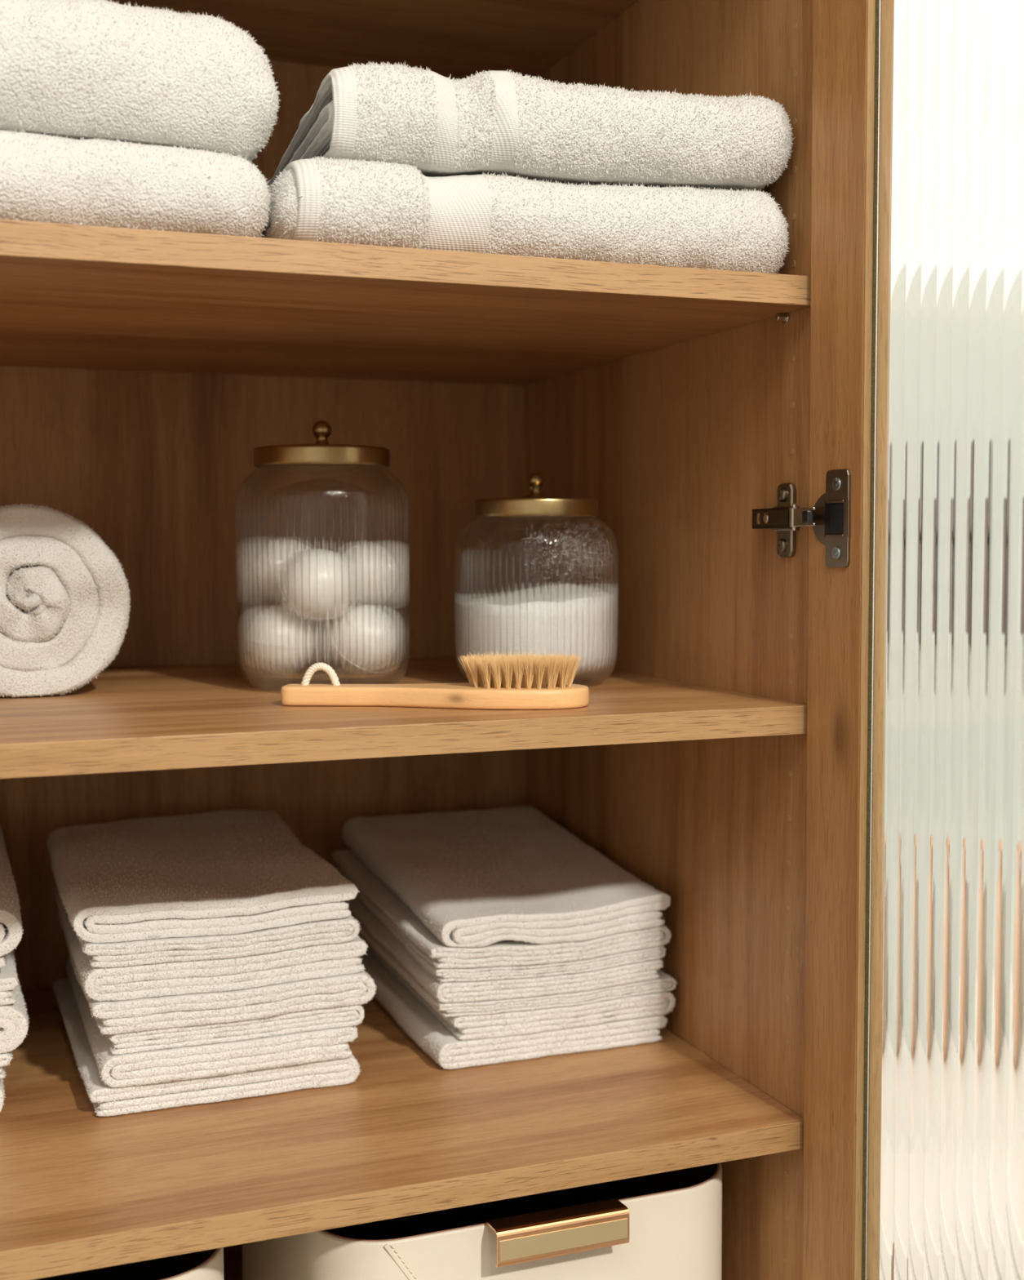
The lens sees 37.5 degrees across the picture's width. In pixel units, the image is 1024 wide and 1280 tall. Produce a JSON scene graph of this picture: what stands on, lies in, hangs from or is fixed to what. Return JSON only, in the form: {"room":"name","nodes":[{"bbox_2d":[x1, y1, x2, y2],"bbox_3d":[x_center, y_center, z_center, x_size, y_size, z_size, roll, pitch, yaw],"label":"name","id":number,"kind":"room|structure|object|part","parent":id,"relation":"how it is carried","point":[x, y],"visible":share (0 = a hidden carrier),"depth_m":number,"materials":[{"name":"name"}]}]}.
{"room":"bathroom","nodes":[
{"label":"bathroom","id":0,"kind":"room"},
{"bbox_3d":[0.234,1.485,-0.546,3.850,0.100,4.480,-2,4,-21],"label":"floor","id":1,"kind":"structure","parent":0,"visible":0},
{"bbox_2d":[0,0,1023,1279],"bbox_3d":[-0.316,0.196,0.879,1.191,2.300,1.002,-2,4,-21],"label":"storage cabinet","id":2,"kind":"object","parent":1,"relation":"on","point":[805,733],"visible":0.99,"depth_m":1.03,"materials":[{"name":"brown wood"}]},
{"bbox_2d":[0,1078,6,1111],"bbox_3d":[-0.492,0.313,1.147,0.193,0.034,0.285,-2,4,-21],"label":"hand towel","id":3,"kind":"object","parent":2,"relation":"on","point":[2,1086],"visible":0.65,"depth_m":1.05,"materials":[{"name":"white fabric"}]},
{"bbox_2d":[0,1051,13,1079],"bbox_3d":[-0.487,0.287,1.147,0.197,0.025,0.286,-2,4,-21],"label":"hand towel","id":4,"kind":"object","parent":3,"relation":"on","point":[5,1058],"visible":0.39,"depth_m":1.05,"materials":[{"name":"white fabric"}]},
{"bbox_2d":[0,972,30,1053],"bbox_3d":[-0.483,0.259,1.146,0.210,0.046,0.288,-2,4,-21],"label":"hand towel","id":5,"kind":"object","parent":4,"relation":"on","point":[14,1024],"visible":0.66,"depth_m":1.05,"materials":[{"name":"white fabric"}]},
{"bbox_2d":[0,949,19,1005],"bbox_3d":[-0.484,0.231,1.144,0.200,0.035,0.284,-2,4,-21],"label":"hand towel","id":6,"kind":"object","parent":5,"relation":"on","point":[9,980],"visible":0.64,"depth_m":1.05,"materials":[{"name":"white fabric"}]},
{"bbox_2d":[0,955,7,976],"bbox_3d":[-0.487,0.213,1.143,0.195,0.032,0.285,-2,4,-21],"label":"hand towel","id":7,"kind":"object","parent":6,"relation":"on","point":[2,963],"visible":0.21,"depth_m":1.05,"materials":[{"name":"white fabric"}]},
{"bbox_2d":[0,825,23,956],"bbox_3d":[-0.485,0.185,1.142,0.209,0.061,0.286,-2,4,-21],"label":"hand towel","id":8,"kind":"object","parent":7,"relation":"on","point":[11,922],"visible":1,"depth_m":1.06,"materials":[{"name":"white fabric"}]},
{"bbox_2d":[0,503,130,697],"bbox_3d":[-0.386,-0.035,1.200,0.146,0.142,0.252,-2,4,-21],"label":"rolled towel","id":9,"kind":"object","parent":2,"relation":"on","point":[64,602],"visible":1,"depth_m":1.10,"materials":[{"name":"white fabric"}]},
{"bbox_2d":[35,1247,224,1279],"bbox_3d":[-0.376,0.493,1.042,0.312,0.216,0.330,-2,4,-21],"label":"storage bin","id":10,"kind":"object","parent":2,"relation":"on","point":[208,1264],"visible":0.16,"depth_m":1.20,"materials":[{"name":"beige leather"}]},
{"bbox_2d":[0,128,271,237],"bbox_3d":[-0.510,-0.262,0.904,0.682,0.054,0.314,-2,4,-21],"label":"bath towel","id":11,"kind":"object","parent":2,"relation":"on","point":[44,178],"visible":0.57,"depth_m":0.86,"materials":[{"name":"white fabric"}]},
{"bbox_2d":[0,0,280,164],"bbox_3d":[-0.503,-0.331,0.906,0.680,0.087,0.318,-2,4,-21],"label":"bath towel","id":12,"kind":"object","parent":11,"relation":"on","point":[105,69],"visible":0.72,"depth_m":0.86,"materials":[{"name":"white fabric"}]},
{"bbox_2d":[52,978,361,1116],"bbox_3d":[-0.257,0.313,1.221,0.201,0.022,0.296,-2,4,-21],"label":"hand towel","id":13,"kind":"object","parent":2,"relation":"on","point":[107,1101],"visible":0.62,"depth_m":1.09,"materials":[{"name":"white fabric"}]},
{"bbox_2d":[66,956,357,1088],"bbox_3d":[-0.252,0.291,1.220,0.190,0.027,0.296,-2,4,-21],"label":"hand towel","id":14,"kind":"object","parent":13,"relation":"on","point":[184,1063],"visible":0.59,"depth_m":1.09,"materials":[{"name":"white fabric"}]},
{"bbox_2d":[104,1004,364,1054],"bbox_3d":[-0.248,0.272,1.222,0.189,0.022,0.294,-2,4,-21],"label":"hand towel","id":15,"kind":"object","parent":14,"relation":"on","point":[351,1015],"visible":0.26,"depth_m":1.09,"materials":[{"name":"white fabric"}]},
{"bbox_2d":[57,910,377,1035],"bbox_3d":[-0.249,0.252,1.220,0.211,0.032,0.297,-2,4,-21],"label":"hand towel","id":16,"kind":"object","parent":15,"relation":"on","point":[117,1017],"visible":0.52,"depth_m":1.08,"materials":[{"name":"white fabric"}]},
{"bbox_2d":[53,884,368,1001],"bbox_3d":[-0.252,0.229,1.218,0.210,0.036,0.293,-2,4,-21],"label":"hand towel","id":17,"kind":"object","parent":16,"relation":"on","point":[176,978],"visible":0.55,"depth_m":1.09,"materials":[{"name":"white fabric"}]},
{"bbox_2d":[50,864,361,968],"bbox_3d":[-0.256,0.208,1.216,0.203,0.032,0.293,-2,4,-21],"label":"hand towel","id":18,"kind":"object","parent":17,"relation":"on","point":[153,951],"visible":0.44,"depth_m":1.08,"materials":[{"name":"white fabric"}]},
{"bbox_2d":[46,808,359,942],"bbox_3d":[-0.260,0.185,1.214,0.212,0.046,0.293,-2,4,-21],"label":"hand towel","id":19,"kind":"object","parent":18,"relation":"on","point":[229,872],"visible":1,"depth_m":1.16,"materials":[{"name":"white fabric"}]},
{"bbox_2d":[223,1244,242,1279],"bbox_3d":[-0.412,0.608,1.112,1.119,0.020,0.530,-2,4,-21],"label":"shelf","id":20,"kind":"object","parent":2,"relation":"attached to","point":[233,1255],"depth_m":1.40,"materials":[{"name":"brown wood"}]},
{"bbox_3d":[-0.510,0.143,1.335,1.120,2.250,0.008,-2,4,-21],"label":"panel","id":21,"kind":"part","parent":2,"relation":"part of","materials":[{"name":"brown wood"}]},
{"bbox_2d":[235,420,409,691],"bbox_3d":[-0.146,-0.066,1.167,0.133,0.206,0.133,-2,4,-21],"label":"glass jar","id":22,"kind":"object","parent":2,"relation":"on","point":[322,528],"visible":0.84,"depth_m":1.11,"materials":[{"name":"clear glass"}]},
{"bbox_3d":[-0.146,-0.140,1.162,0.104,0.015,0.104,-2,4,-21],"label":"lid","id":23,"kind":"part","parent":22,"relation":"part of","materials":[{"name":"gold metal"}]},
{"bbox_3d":[-0.146,-0.158,1.161,0.025,0.022,0.025,-2,4,-21],"label":"knob","id":24,"kind":"part","parent":22,"relation":"part of","materials":[{"name":"gold metal"}]},
{"bbox_2d":[106,0,636,79],"bbox_3d":[-0.416,-0.524,1.041,1.119,0.020,0.530,-2,4,-21],"label":"shelf","id":25,"kind":"object","parent":2,"relation":"attached to","point":[305,39],"depth_m":1.32,"materials":[{"name":"brown wood"}]},
{"bbox_2d":[0,986,804,1251],"bbox_3d":[-0.413,0.343,1.095,1.119,0.020,0.530,-2,4,-21],"label":"shelf","id":26,"kind":"object","parent":2,"relation":"attached to","point":[411,1135],"depth_m":1.02,"materials":[{"name":"brown wood"}]},
{"bbox_2d":[0,656,807,744],"bbox_3d":[-0.414,0.054,1.077,1.119,0.020,0.530,-2,4,-21],"label":"shelf","id":27,"kind":"object","parent":2,"relation":"attached to","point":[135,700],"depth_m":1.01,"materials":[{"name":"brown wood"}]},
{"bbox_2d":[0,255,810,385],"bbox_3d":[-0.415,-0.235,1.059,1.119,0.020,0.530,-2,4,-21],"label":"shelf","id":28,"kind":"object","parent":2,"relation":"attached to","point":[112,320],"depth_m":1.06,"materials":[{"name":"brown wood"}]},
{"bbox_2d":[280,648,589,710],"bbox_3d":[-0.053,0.025,1.036,0.212,0.039,0.058,0,4,5],"label":"bath brush","id":29,"kind":"object","parent":2,"relation":"on","point":[509,682],"visible":1,"depth_m":1.02,"materials":[{"name":"brown wood"}]},
{"bbox_3d":[-0.053,0.038,1.037,0.212,0.014,0.058,0,4,5],"label":"handle","id":30,"kind":"part","parent":29,"relation":"part of","materials":[{"name":"brown wood"}]},
{"bbox_2d":[242,1163,722,1279],"bbox_3d":[-0.031,0.483,1.163,0.306,0.220,0.352,-2,4,-21],"label":"storage bin","id":31,"kind":"object","parent":2,"relation":"on","point":[668,1225],"visible":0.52,"depth_m":1.03,"materials":[{"name":"beige leather"}]},
{"bbox_3d":[-0.051,0.439,0.987,0.067,0.100,0.001,-2,4,-21],"label":"overlap panel","id":32,"kind":"part","parent":31,"relation":"part of","materials":[{"name":"beige leather"}]},
{"bbox_3d":[0.030,0.394,1.006,0.094,0.025,0.024,-2,4,-21],"label":"handle","id":33,"kind":"part","parent":31,"relation":"part of","materials":[{"name":"gold metal"}]},
{"bbox_3d":[0.035,0.395,0.994,0.092,0.014,0.001,-2,4,-21],"label":"handle","id":34,"kind":"part","parent":31,"relation":"part of","materials":[{"name":"gold metal"}]},
{"bbox_2d":[360,950,668,1070],"bbox_3d":[-0.018,0.305,1.316,0.200,0.025,0.299,-2,4,-21],"label":"hand towel","id":35,"kind":"object","parent":2,"relation":"on","point":[417,1020],"visible":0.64,"depth_m":1.19,"materials":[{"name":"white fabric"}]},
{"bbox_2d":[357,933,675,1040],"bbox_3d":[-0.011,0.283,1.323,0.193,0.028,0.309,-2,4,-21],"label":"hand towel","id":36,"kind":"object","parent":35,"relation":"on","point":[655,1004],"visible":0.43,"depth_m":1.18,"materials":[{"name":"white fabric"}]},
{"bbox_2d":[348,909,678,1017],"bbox_3d":[-0.014,0.267,1.315,0.206,0.024,0.298,-2,4,-21],"label":"hand towel","id":37,"kind":"object","parent":36,"relation":"on","point":[664,983],"visible":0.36,"depth_m":1.19,"materials":[{"name":"white fabric"}]},
{"bbox_2d":[344,896,664,1003],"bbox_3d":[-0.019,0.252,1.312,0.197,0.033,0.298,-2,4,-21],"label":"hand towel","id":38,"kind":"object","parent":37,"relation":"on","point":[477,991],"visible":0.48,"depth_m":1.18,"materials":[{"name":"white fabric"}]},
{"bbox_2d":[340,873,666,982],"bbox_3d":[-0.019,0.238,1.312,0.198,0.031,0.297,-2,4,-21],"label":"hand towel","id":39,"kind":"object","parent":38,"relation":"on","point":[495,973],"visible":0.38,"depth_m":1.18,"materials":[{"name":"white fabric"}]},
{"bbox_2d":[332,849,672,968],"bbox_3d":[-0.019,0.223,1.311,0.209,0.042,0.300,-2,4,-21],"label":"hand towel","id":40,"kind":"object","parent":39,"relation":"on","point":[388,904],"visible":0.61,"depth_m":1.19,"materials":[{"name":"white fabric"}]},
{"bbox_2d":[342,805,671,947],"bbox_3d":[-0.016,0.200,1.311,0.199,0.058,0.301,-2,4,-21],"label":"hand towel","id":41,"kind":"object","parent":40,"relation":"on","point":[474,878],"visible":1,"depth_m":1.25,"materials":[{"name":"white fabric"}]},
{"bbox_2d":[259,155,790,273],"bbox_3d":[-0.022,-0.279,1.087,0.358,0.062,0.304,-2,4,-21],"label":"bath towel","id":42,"kind":"object","parent":2,"relation":"on","point":[362,202],"visible":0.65,"depth_m":0.95,"materials":[{"name":"white fabric"}]},
{"bbox_2d":[266,60,795,191],"bbox_3d":[-0.002,-0.337,1.080,0.327,0.071,0.281,-2,4,-21],"label":"bath towel","id":43,"kind":"object","parent":42,"relation":"on","point":[499,122],"visible":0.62,"depth_m":0.95,"materials":[{"name":"white fabric"}]},
{"bbox_2d":[454,472,618,685],"bbox_3d":[0.019,-0.049,1.193,0.130,0.167,0.130,-4,5,-44],"label":"glass jar","id":44,"kind":"object","parent":2,"relation":"on","point":[535,571],"visible":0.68,"depth_m":1.14,"materials":[{"name":"clear glass"}]},
{"bbox_3d":[0.019,-0.104,1.190,0.097,0.014,0.097,-2,4,-21],"label":"lid","id":45,"kind":"part","parent":44,"relation":"part of","materials":[{"name":"gold metal"}]},
{"bbox_3d":[0.019,-0.121,1.188,0.022,0.022,0.022,-2,4,-21],"label":"knob","id":46,"kind":"part","parent":44,"relation":"part of","materials":[{"name":"gold metal"}]},
{"bbox_3d":[0.117,0.169,1.293,0.019,2.300,0.540,-2,4,-21],"label":"panel","id":47,"kind":"part","parent":2,"relation":"part of","materials":[{"name":"brown wood"}]},
{"bbox_3d":[0.184,-0.085,1.052,0.010,0.014,0.048,-2,4,-21],"label":"hinge arm","id":48,"kind":"part","parent":2,"relation":"part of","materials":[{"name":"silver metal"}]},
{"bbox_3d":[0.191,-0.083,1.049,0.005,0.052,0.028,-2,4,-21],"label":"mounting plate","id":49,"kind":"part","parent":2,"relation":"part of","materials":[{"name":"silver metal"}]},
{"bbox_2d":[813,468,851,567],"bbox_3d":[0.209,-0.080,0.993,0.002,0.064,0.040,-2,4,-26],"label":"hinge","id":50,"kind":"object","parent":2,"relation":"on","point":[832,487],"depth_m":0.99,"materials":[{"name":"silver metal"}]},
{"bbox_2d":[825,501,844,537],"bbox_3d":[0.212,-0.080,0.989,0.002,0.024,0.021,-2,4,-26],"label":"cup","id":51,"kind":"object","parent":2,"relation":"on","point":[834,510],"depth_m":0.99,"materials":[{"name":"black metal"}]},
{"bbox_3d":[0.311,0.169,0.829,0.004,2.093,0.348,-2,4,-26],"label":"glass pane","id":52,"kind":"part","parent":2,"relation":"part of","materials":[{"name":"glass"}]}
]}

